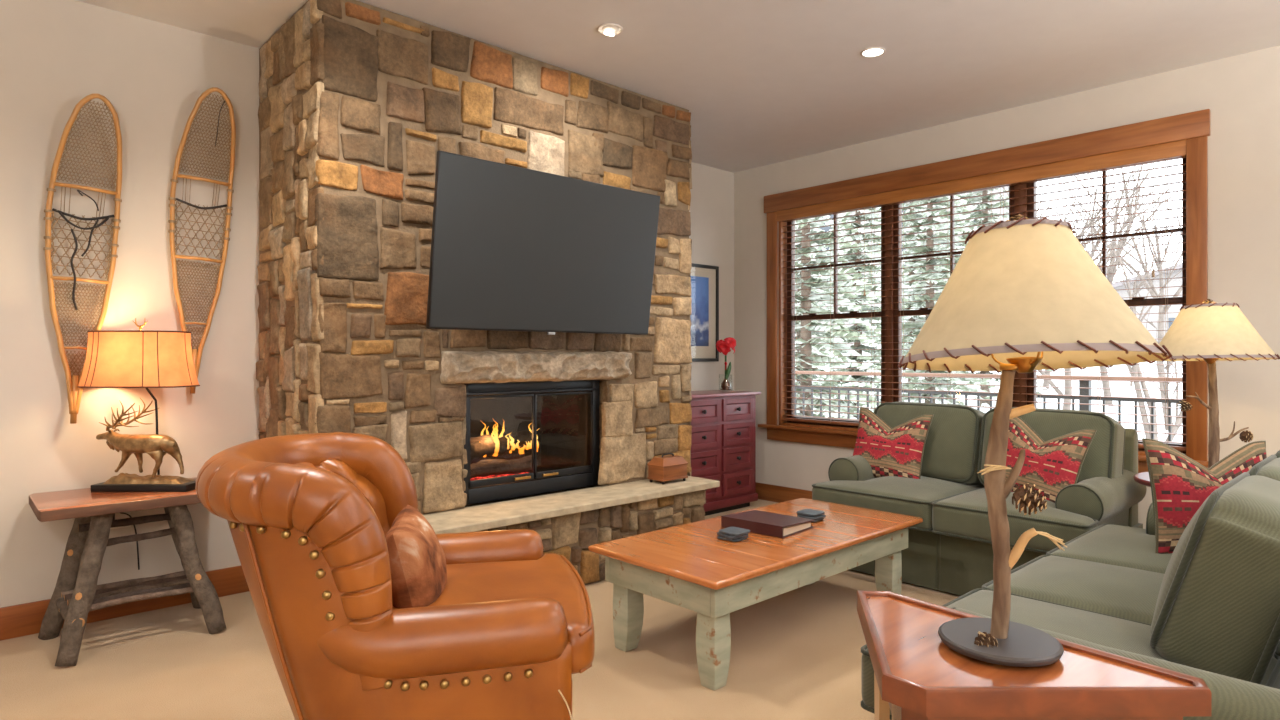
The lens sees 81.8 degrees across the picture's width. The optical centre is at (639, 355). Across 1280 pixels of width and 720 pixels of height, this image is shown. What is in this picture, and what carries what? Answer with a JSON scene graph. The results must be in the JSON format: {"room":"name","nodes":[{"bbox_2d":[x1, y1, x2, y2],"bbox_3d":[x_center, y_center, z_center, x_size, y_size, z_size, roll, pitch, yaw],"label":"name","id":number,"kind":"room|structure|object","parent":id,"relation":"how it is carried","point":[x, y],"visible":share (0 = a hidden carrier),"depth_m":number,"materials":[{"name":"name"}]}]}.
{"room":"living room","nodes":[
{"label":"living room","id":0,"kind":"room"},
{"bbox_2d":[0,0,733,607],"bbox_3d":[-1.950,-0.190,3.801,7.730,2.740,0.100,0,0,-43],"label":"wall","id":1,"kind":"structure","parent":0,"point":[54,54],"depth_m":3.37,"materials":[{"name":"paint"}]},
{"bbox_2d":[43,93,121,423],"bbox_3d":[-2.403,-0.420,3.200,0.276,1.427,0.125,0,0,-43],"label":"snowshoe","id":2,"kind":"object","parent":1,"relation":"hanging from","point":[74,394],"visible":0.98,"depth_m":3.21,"materials":[{"name":"brown wood"}]},
{"bbox_2d":[0,565,248,640],"bbox_3d":[-3.296,1.113,2.467,3.740,0.135,0.016,0,0,-43],"label":"baseboard","id":3,"kind":"structure","parent":1,"relation":"attached to","point":[25,619],"depth_m":3.33,"materials":[{"name":"brown wood"}]},
{"bbox_2d":[136,540,139,569],"bbox_3d":[-2.297,0.904,3.375,0.011,0.134,0.050,0,0,-43],"label":"power cord","id":4,"kind":"object","parent":1,"relation":"attached to","point":[136,540],"depth_m":3.39,"materials":[{"name":"black plastic"}]},
{"bbox_2d":[168,87,235,393],"bbox_3d":[-2.070,-0.547,3.510,0.276,1.452,0.125,0,0,-43],"label":"snowshoe","id":5,"kind":"object","parent":1,"relation":"hanging from","point":[196,353],"visible":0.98,"depth_m":3.52,"materials":[{"name":"brown wood"}]},
{"bbox_2d":[691,263,718,361],"bbox_3d":[0.432,-0.348,5.935,0.585,0.787,0.026,0,0,-43],"label":"framed picture","id":6,"kind":"object","parent":1,"relation":"attached to","point":[704,278],"visible":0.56,"depth_m":6.02,"materials":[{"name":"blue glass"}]},
{"bbox_2d":[691,276,708,345],"bbox_3d":[0.432,-0.361,5.935,0.355,0.562,0.004,0,0,-43],"label":"print","id":7,"kind":"object","parent":6,"relation":"attached to","point":[699,284],"depth_m":5.99},
{"bbox_2d":[0,499,960,719],"bbox_3d":[0.627,1.240,1.036,7.730,0.120,7.660,0,0,-43],"label":"floor","id":8,"kind":"structure","parent":0,"point":[796,654],"depth_m":2.80,"materials":[{"name":"carpet"}]},
{"bbox_2d":[29,477,226,666],"bbox_3d":[-2.148,0.885,3.156,0.689,0.609,0.523,0,0,-43],"label":"table","id":9,"kind":"object","parent":8,"relation":"on","point":[93,512],"visible":0.95,"depth_m":3.07,"materials":[{"name":"brown wood"}]},
{"bbox_2d":[112,511,130,518],"bbox_3d":[-2.342,0.716,3.333,0.067,0.028,0.050,0,0,-43],"label":"wall outlet","id":10,"kind":"object","parent":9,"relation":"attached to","point":[122,515],"depth_m":3.35,"materials":[{"name":"beige plastic"}]},
{"bbox_2d":[109,525,136,532],"bbox_3d":[-2.338,0.782,3.337,0.100,0.037,0.050,0,0,-43],"label":"power cord","id":11,"kind":"object","parent":9,"relation":"attached to","point":[129,525],"depth_m":3.36,"materials":[{"name":"black plastic"}]},
{"bbox_2d":[77,318,199,491],"bbox_3d":[-2.171,0.207,3.224,0.475,0.747,0.266,0,0,0],"label":"lamp","id":12,"kind":"object","parent":9,"relation":"on","point":[140,358],"visible":0.99,"depth_m":3.15,"materials":[{"name":"fabric"}]},
{"bbox_2d":[195,432,593,719],"bbox_3d":[-0.605,0.701,1.943,0.935,0.958,0.838,0,0,-12],"label":"armchair","id":13,"kind":"object","parent":8,"relation":"on","point":[309,517],"visible":0.9,"depth_m":1.58,"materials":[{"name":"brown leather"}]},
{"bbox_2d":[385,505,446,608],"bbox_3d":[-0.600,0.555,1.964,0.163,0.252,0.361,0,0,-11],"label":"throw pillow","id":14,"kind":"object","parent":13,"relation":"on","point":[417,559],"visible":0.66,"depth_m":1.82,"materials":[{"name":"brown leather"}]},
{"bbox_2d":[392,553,593,673],"bbox_3d":[-0.442,0.680,1.978,0.600,0.140,0.704,0,0,-12],"label":"seat cushion","id":15,"kind":"object","parent":13,"relation":"on","point":[471,577],"depth_m":1.98,"materials":[{"name":"brown leather"}]},
{"bbox_2d":[256,0,719,584],"bbox_3d":[-0.694,-0.186,4.092,2.351,2.747,1.180,0,0,-43],"label":"stone fireplace","id":16,"kind":"object","parent":8,"relation":"on","point":[358,101],"visible":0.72,"depth_m":3.54,"materials":[{"name":"stone"}]},
{"bbox_2d":[470,472,526,479],"bbox_3d":[-0.798,0.660,4.054,0.560,0.073,0.300,0,0,-43],"label":"embers","id":17,"kind":"object","parent":16,"relation":"in","point":[519,472],"visible":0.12,"depth_m":4.01},
{"bbox_2d":[470,449,523,463],"bbox_3d":[-0.871,0.567,4.121,0.493,0.113,0.107,0,0,-45],"label":"log","id":18,"kind":"object","parent":17,"relation":"on","point":[515,453],"visible":0.14,"depth_m":4.16,"materials":[{"name":"brown wood"}]},
{"bbox_2d":[470,434,493,443],"bbox_3d":[-0.915,0.472,3.986,0.260,0.091,0.087,0,0,-24],"label":"log","id":19,"kind":"object","parent":18,"relation":"on","point":[483,438],"visible":0.27,"depth_m":3.98,"materials":[{"name":"brown wood"}]},
{"bbox_2d":[470,455,531,478],"bbox_3d":[-0.775,0.604,3.985,0.468,0.098,0.102,0,0,-43],"label":"log","id":20,"kind":"object","parent":17,"relation":"on","point":[484,469],"visible":0.8,"depth_m":3.96,"materials":[{"name":"brown wood"}]},
{"bbox_2d":[470,429,531,459],"bbox_3d":[-0.774,0.487,4.068,0.101,0.139,0.458,0,0,38],"label":"log","id":21,"kind":"object","parent":20,"relation":"on","point":[478,450],"visible":0.81,"depth_m":4.01,"materials":[{"name":"brown wood"}]},
{"bbox_2d":[480,419,539,456],"bbox_3d":[-0.751,0.447,4.082,0.479,0.208,0.123,0,0,-43],"label":"flames","id":22,"kind":"object","parent":21,"relation":"on","point":[495,430],"visible":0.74,"depth_m":4.07},
{"bbox_2d":[426,151,659,334],"bbox_3d":[-0.474,-0.493,3.711,1.322,0.774,0.308,0,0,-43],"label":"television","id":23,"kind":"object","parent":16,"relation":"attached to","point":[514,248],"visible":1,"depth_m":3.54,"materials":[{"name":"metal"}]},
{"bbox_2d":[647,453,687,483],"bbox_3d":[0.164,0.656,4.359,0.210,0.167,0.135,0,0,-43],"label":"wooden box","id":24,"kind":"object","parent":16,"relation":"on","point":[663,468],"visible":1,"depth_m":4.31,"materials":[{"name":"brown wood"}]},
{"bbox_2d":[691,390,760,515],"bbox_3d":[0.481,0.730,5.674,0.900,0.900,0.430,0,0,-43],"label":"dresser","id":25,"kind":"object","parent":8,"relation":"on","point":[723,422],"visible":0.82,"depth_m":5.58,"materials":[{"name":"red paint"}]},
{"bbox_2d":[716,337,735,390],"bbox_3d":[0.679,0.066,5.832,0.164,0.427,0.151,0,0,14],"label":"amaryllis","id":26,"kind":"object","parent":25,"relation":"on","point":[722,346],"visible":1,"depth_m":5.81,"materials":[{"name":"red plant"}]},
{"bbox_2d":[588,498,922,690],"bbox_3d":[0.566,0.973,3.247,1.485,0.414,0.690,0,0,-43],"label":"coffee table","id":27,"kind":"object","parent":8,"relation":"on","point":[687,566],"visible":0.86,"depth_m":2.92,"materials":[{"name":"brown wood"}]},
{"bbox_2d":[717,535,747,541],"bbox_3d":[0.389,0.760,3.100,0.105,0.012,0.105,0,0,39],"label":"coaster","id":28,"kind":"object","parent":27,"relation":"on","point":[718,536],"visible":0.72,"depth_m":3.06,"materials":[{"name":"stone"}]},
{"bbox_2d":[717,532,747,538],"bbox_3d":[0.388,0.748,3.096,0.105,0.012,0.105,0,0,-34],"label":"coaster","id":29,"kind":"object","parent":28,"relation":"on","point":[718,533],"visible":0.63,"depth_m":3.06,"materials":[{"name":"stone"}]},
{"bbox_2d":[719,527,749,535],"bbox_3d":[0.396,0.735,3.095,0.105,0.012,0.105,0,0,44],"label":"coaster","id":30,"kind":"object","parent":29,"relation":"on","point":[735,531],"visible":1,"depth_m":3.08,"materials":[{"name":"stone"}]},
{"bbox_2d":[721,510,814,537],"bbox_3d":[0.573,0.741,3.307,0.315,0.050,0.275,0,0,42],"label":"book","id":31,"kind":"object","parent":27,"relation":"on","point":[756,521],"visible":1,"depth_m":3.24,"materials":[{"name":"leather"}]},
{"bbox_3d":[0.795,0.760,3.456,0.105,0.012,0.105,0,0,39],"label":"coaster","id":32,"kind":"object","parent":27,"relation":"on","visible":0},
{"bbox_2d":[797,514,825,519],"bbox_3d":[0.801,0.748,3.453,0.105,0.012,0.105,0,0,-34],"label":"coaster","id":33,"kind":"object","parent":32,"relation":"on","point":[798,515],"visible":0.66,"depth_m":3.42,"materials":[{"name":"stone"}]},
{"bbox_2d":[797,509,824,516],"bbox_3d":[0.800,0.735,3.463,0.105,0.012,0.105,0,0,44],"label":"coaster","id":34,"kind":"object","parent":33,"relation":"on","point":[809,512],"visible":1,"depth_m":3.44,"materials":[{"name":"stone"}]},
{"bbox_2d":[812,402,1146,595],"bbox_3d":[1.780,0.727,3.962,1.003,0.907,1.399,0,0,-43],"label":"loveseat","id":35,"kind":"object","parent":8,"relation":"on","point":[951,551],"visible":0.64,"depth_m":3.70,"materials":[{"name":"green fabric"}]},
{"bbox_2d":[853,407,933,478],"bbox_3d":[1.429,0.520,4.257,0.181,0.425,0.473,0,0,-44],"label":"throw pillow","id":36,"kind":"object","parent":35,"relation":"on","point":[898,451],"visible":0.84,"depth_m":4.17,"materials":[{"name":"red fabric"}]},
{"bbox_2d":[812,476,983,528],"bbox_3d":[1.453,0.792,4.129,0.751,0.239,0.700,0,0,-43],"label":"seat cushion","id":37,"kind":"object","parent":35,"relation":"on","point":[892,494],"depth_m":3.92,"materials":[{"name":"green fabric"}]},
{"bbox_2d":[876,402,984,484],"bbox_3d":[1.675,0.500,4.305,0.293,0.453,0.637,0,0,-43],"label":"cushion","id":38,"kind":"object","parent":35,"relation":"on","point":[952,449],"depth_m":4.11,"materials":[{"name":"fabric"}]},
{"bbox_2d":[932,488,1097,553],"bbox_3d":[1.923,0.792,3.624,0.751,0.239,0.700,0,0,-43],"label":"seat cushion","id":39,"kind":"object","parent":35,"relation":"on","point":[960,518],"depth_m":3.42,"materials":[{"name":"green fabric"}]},
{"bbox_2d":[1006,417,1096,502],"bbox_3d":[1.963,0.525,3.650,0.187,0.446,0.494,0,0,-27],"label":"throw pillow","id":40,"kind":"object","parent":35,"relation":"on","point":[1052,465],"visible":0.67,"depth_m":3.54,"materials":[{"name":"red fabric"}]},
{"bbox_2d":[980,407,1123,485],"bbox_3d":[2.115,0.500,3.833,0.293,0.453,0.637,0,0,-43],"label":"cushion","id":41,"kind":"object","parent":35,"relation":"on","point":[1104,459],"depth_m":3.64,"materials":[{"name":"fabric"}]},
{"bbox_2d":[857,590,1210,719],"bbox_3d":[0.630,0.870,1.405,0.442,0.620,0.688,0,0,-43],"label":"end table","id":42,"kind":"object","parent":8,"relation":"on","point":[917,676],"visible":0.91,"depth_m":1.30,"materials":[{"name":"brown wood"}]},
{"bbox_2d":[898,214,1172,666],"bbox_3d":[0.750,0.146,1.441,0.469,0.852,0.464,0,0,22],"label":"table lamp","id":43,"kind":"object","parent":42,"relation":"on","point":[1023,295],"visible":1,"depth_m":1.37,"materials":[{"name":"beige fabric"}]},
{"bbox_2d":[991,351,1042,372],"bbox_3d":[0.740,-0.109,1.447,0.147,0.286,0.127,0,0,30],"label":"socket","id":44,"kind":"object","parent":43,"relation":"attached to","point":[1020,364],"depth_m":1.43,"materials":[{"name":"brown wood"}]},
{"bbox_2d":[861,450,1279,719],"bbox_3d":[1.618,0.740,2.173,2.049,0.880,1.003,0,0,-43],"label":"sofa","id":45,"kind":"object","parent":8,"relation":"on","point":[1207,609],"visible":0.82,"depth_m":1.66,"materials":[{"name":"green fabric"}]},
{"bbox_2d":[861,590,1279,714],"bbox_3d":[1.055,0.802,1.821,0.736,0.239,0.751,0,0,-43],"label":"seat cushion","id":46,"kind":"object","parent":45,"relation":"on","point":[1107,629],"depth_m":1.86,"materials":[{"name":"green fabric"}]},
{"bbox_2d":[1051,525,1171,573],"bbox_3d":[2.009,0.802,2.709,0.736,0.239,0.751,0,0,-43],"label":"seat cushion","id":47,"kind":"object","parent":45,"relation":"on","point":[1124,546],"depth_m":2.71,"materials":[{"name":"green fabric"}]},
{"bbox_2d":[987,555,1279,651],"bbox_3d":[1.532,0.802,2.265,0.587,0.239,0.751,0,0,-43],"label":"seat cushion","id":48,"kind":"object","parent":45,"relation":"on","point":[1121,591],"depth_m":2.25,"materials":[{"name":"green fabric"}]},
{"bbox_2d":[1142,438,1266,553],"bbox_3d":[2.066,0.515,2.664,0.503,0.435,0.167,0,0,-10],"label":"throw pillow","id":49,"kind":"object","parent":45,"relation":"on","point":[1180,484],"visible":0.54,"depth_m":2.63,"materials":[{"name":"red fabric"}]},
{"bbox_2d":[1150,475,1279,681],"bbox_3d":[1.450,0.520,1.781,0.532,0.435,0.313,0,0,-43],"label":"cushion","id":50,"kind":"object","parent":45,"relation":"on","point":[1217,609],"depth_m":1.60,"materials":[{"name":"green fabric"}]},
{"bbox_2d":[1248,458,1279,480],"bbox_3d":[1.823,0.520,2.129,0.472,0.435,0.313,0,0,-43],"label":"cushion","id":51,"kind":"object","parent":45,"relation":"on","point":[1268,467],"depth_m":2.02,"materials":[{"name":"fabric"}]},
{"bbox_2d":[1133,472,1150,486],"bbox_3d":[2.595,0.873,3.376,0.570,0.605,0.570,0,0,-43],"label":"round table","id":52,"kind":"object","parent":8,"relation":"on","point":[1142,478],"visible":0.09,"depth_m":3.45,"materials":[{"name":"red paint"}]},
{"bbox_2d":[1156,299,1279,467],"bbox_3d":[2.637,0.152,3.416,0.492,0.835,0.488,0,0,-19],"label":"table lamp","id":53,"kind":"object","parent":52,"relation":"on","point":[1210,332],"visible":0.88,"depth_m":3.32,"materials":[{"name":"beige fabric"}]},
{"bbox_2d":[1196,358,1218,363],"bbox_3d":[2.660,-0.101,3.425,0.152,0.274,0.171,0,0,0],"label":"socket","id":54,"kind":"object","parent":53,"relation":"attached to","point":[1208,360],"depth_m":3.40,"materials":[{"name":"brown wood"}]},
{"bbox_2d":[76,0,1279,172],"bbox_3d":[0.627,-1.610,1.036,7.730,0.100,7.660,0,0,-43],"label":"ceiling","id":55,"kind":"structure","parent":0,"point":[761,83],"depth_m":3.71,"materials":[{"name":"paint"}]},
{"bbox_2d":[597,23,622,35],"bbox_3d":[-0.143,-1.565,3.526,0.124,0.072,0.124,0,0,-43],"label":"recessed light","id":56,"kind":"object","parent":55,"relation":"in","point":[609,30],"visible":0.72,"depth_m":3.51,"materials":[{"name":"white metal"}]},
{"bbox_2d":[860,47,885,57],"bbox_3d":[1.196,-1.567,3.792,0.124,0.027,0.124,0,0,-43],"label":"recessed light","id":57,"kind":"object","parent":55,"relation":"in","point":[872,52],"visible":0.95,"depth_m":3.79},
{"bbox_2d":[734,45,1279,528],"bbox_3d":[3.400,-0.190,3.619,0.150,2.740,7.460,0,0,-43],"label":"wall","id":58,"kind":"structure","parent":0,"point":[1241,93],"depth_m":4.08,"materials":[{"name":"paint"}]},
{"bbox_2d":[756,482,811,502],"bbox_3d":[3.345,1.113,3.557,0.016,0.135,7.444,0,0,-43],"label":"baseboard","id":59,"kind":"structure","parent":58,"relation":"attached to","point":[768,492],"depth_m":5.93,"materials":[{"name":"brown wood"}]},
{"bbox_2d":[758,109,1209,472],"bbox_3d":[2.055,-0.312,5.011,0.200,1.984,2.999,0,0,-43],"label":"window","id":60,"kind":"structure","parent":58,"relation":"in","point":[1185,134],"depth_m":4.82,"materials":[{"name":"brown wood"}]},
{"bbox_2d":[782,204,887,425],"bbox_3d":[1.462,-0.307,5.632,0.060,1.650,0.897,0,0,-43],"label":"blind","id":61,"kind":"object","parent":60,"relation":"attached to","point":[871,212],"visible":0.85,"depth_m":5.62,"materials":[{"name":"brown wood"}]},
{"bbox_2d":[886,183,1020,407],"bbox_3d":[2.078,-0.307,4.971,0.060,1.650,0.895,0,0,-43],"label":"blind","id":62,"kind":"object","parent":60,"relation":"attached to","point":[1003,186],"visible":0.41,"depth_m":5.04,"materials":[{"name":"brown wood"}]},
{"bbox_2d":[1020,156,1185,451],"bbox_3d":[2.683,-0.307,4.321,0.060,1.650,0.864,0,0,-43],"label":"blind","id":63,"kind":"object","parent":60,"relation":"attached to","point":[1179,448],"visible":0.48,"depth_m":4.22,"materials":[{"name":"brown wood"}]},
{"label":"outside","id":64,"kind":"structure","parent":0,"visible":0},
{"bbox_3d":[2.021,1.450,7.351,2.920,0.100,11.000,0,0,-43],"label":"deck","id":65,"kind":"object","parent":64,"visible":0},
{"bbox_2d":[795,371,1181,440],"bbox_3d":[2.906,0.792,8.176,0.160,1.215,10.800,0,0,-43],"label":"deck railing","id":66,"kind":"object","parent":65,"relation":"on","point":[1087,384],"visible":0.18,"depth_m":7.11,"materials":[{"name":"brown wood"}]},
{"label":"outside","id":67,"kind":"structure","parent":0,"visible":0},
{"bbox_2d":[795,344,1181,441],"bbox_3d":[14.647,0.965,34.154,52.000,7.232,90.000,0,0,-43],"label":"snowy ground","id":68,"kind":"structure","parent":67,"point":[1116,368],"depth_m":28.37,"materials":[{"name":"white snow"}]},
{"bbox_2d":[795,217,847,408],"bbox_3d":[7.045,-3.663,32.004,4.835,12.100,5.060,0,0,35],"label":"conifer","id":69,"kind":"object","parent":68,"relation":"on","point":[826,321],"visible":0.02,"depth_m":31.76,"materials":[{"name":"plant"}]},
{"bbox_2d":[795,215,880,418],"bbox_3d":[3.108,-1.056,14.038,4.376,10.450,4.281,0,0,-43],"label":"conifer","id":70,"kind":"object","parent":68,"relation":"on","point":[805,342],"visible":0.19,"depth_m":13.83,"materials":[{"name":"green plant"}]},
{"bbox_2d":[797,207,916,417],"bbox_3d":[6.502,-2.574,21.946,4.607,11.000,4.506,0,0,-12],"label":"conifer","id":71,"kind":"object","parent":68,"relation":"on","point":[858,345],"visible":0.18,"depth_m":21.67,"materials":[{"name":"green plant"}]},
{"bbox_2d":[795,186,1008,351],"bbox_3d":[18.187,-8.432,56.000,18.200,16.650,13.200,0,0,7],"label":"house","id":72,"kind":"structure","parent":68,"relation":"on","point":[997,211],"depth_m":50.22,"materials":[{"name":"grey"}]},
{"bbox_2d":[853,202,978,388],"bbox_3d":[11.429,-4.249,31.058,5.067,12.100,4.957,0,0,19],"label":"conifer","id":73,"kind":"object","parent":68,"relation":"on","point":[919,208],"visible":0.13,"depth_m":30.67,"materials":[{"name":"green plant"}]},
{"bbox_2d":[845,193,998,414],"bbox_3d":[6.516,-1.232,16.586,3.956,9.900,4.140,0,0,-27],"label":"conifer","id":74,"kind":"object","parent":68,"relation":"on","point":[924,298],"visible":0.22,"depth_m":16.39,"materials":[{"name":"plant"}]},
{"bbox_2d":[918,193,992,318],"bbox_3d":[16.661,-5.972,37.956,5.408,13.200,5.528,0,0,-40],"label":"conifer","id":75,"kind":"object","parent":68,"relation":"on","point":[977,194],"visible":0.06,"depth_m":37.91,"materials":[{"name":"plant"}]},
{"bbox_2d":[914,188,1051,405],"bbox_3d":[11.578,-4.033,24.939,4.615,11.550,4.830,0,0,4],"label":"conifer","id":76,"kind":"object","parent":68,"relation":"on","point":[994,197],"visible":0.1,"depth_m":24.87,"materials":[{"name":"green plant"}]},
{"bbox_2d":[969,161,1172,389],"bbox_3d":[16.841,-3.230,29.518,6.128,9.404,6.721,0,0,-28],"label":"bare tree","id":77,"kind":"object","parent":68,"relation":"on","point":[1045,383],"visible":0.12,"depth_m":29.82,"materials":[{"name":"grey plant"}]},
{"bbox_2d":[996,165,1181,409],"bbox_3d":[9.925,-1.171,17.576,5.601,7.837,5.106,0,0,-43],"label":"bare tree","id":78,"kind":"object","parent":68,"relation":"on","point":[1068,383],"visible":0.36,"depth_m":16.57,"materials":[{"name":"grey plant"}]},
{"bbox_2d":[1038,163,1181,404],"bbox_3d":[15.783,-3.065,24.750,5.376,9.727,3.526,0,0,12],"label":"bare tree","id":79,"kind":"object","parent":68,"relation":"on","point":[1105,384],"visible":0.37,"depth_m":24.59,"materials":[{"name":"grey plant"}]},
{"bbox_2d":[1057,180,1181,429],"bbox_3d":[14.326,-1.797,20.522,5.106,7.837,5.601,0,0,9],"label":"bare tree","id":80,"kind":"object","parent":68,"relation":"on","point":[1153,292],"visible":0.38,"depth_m":20.07,"materials":[{"name":"grey plant"}]},
{"bbox_2d":[1067,207,1181,440],"bbox_3d":[9.050,0.544,13.100,2.442,6.766,3.740,0,0,-40],"label":"bare tree","id":81,"kind":"object","parent":68,"relation":"on","point":[1135,368],"visible":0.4,"depth_m":13.17,"materials":[{"name":"grey plant"}]},
{"bbox_2d":[1112,263,1181,340],"bbox_3d":[29.838,-1.913,42.000,13.200,5.650,10.200,0,0,27],"label":"house","id":82,"kind":"structure","parent":68,"relation":"on","point":[1177,281],"depth_m":38.46,"materials":[{"name":"grey"}]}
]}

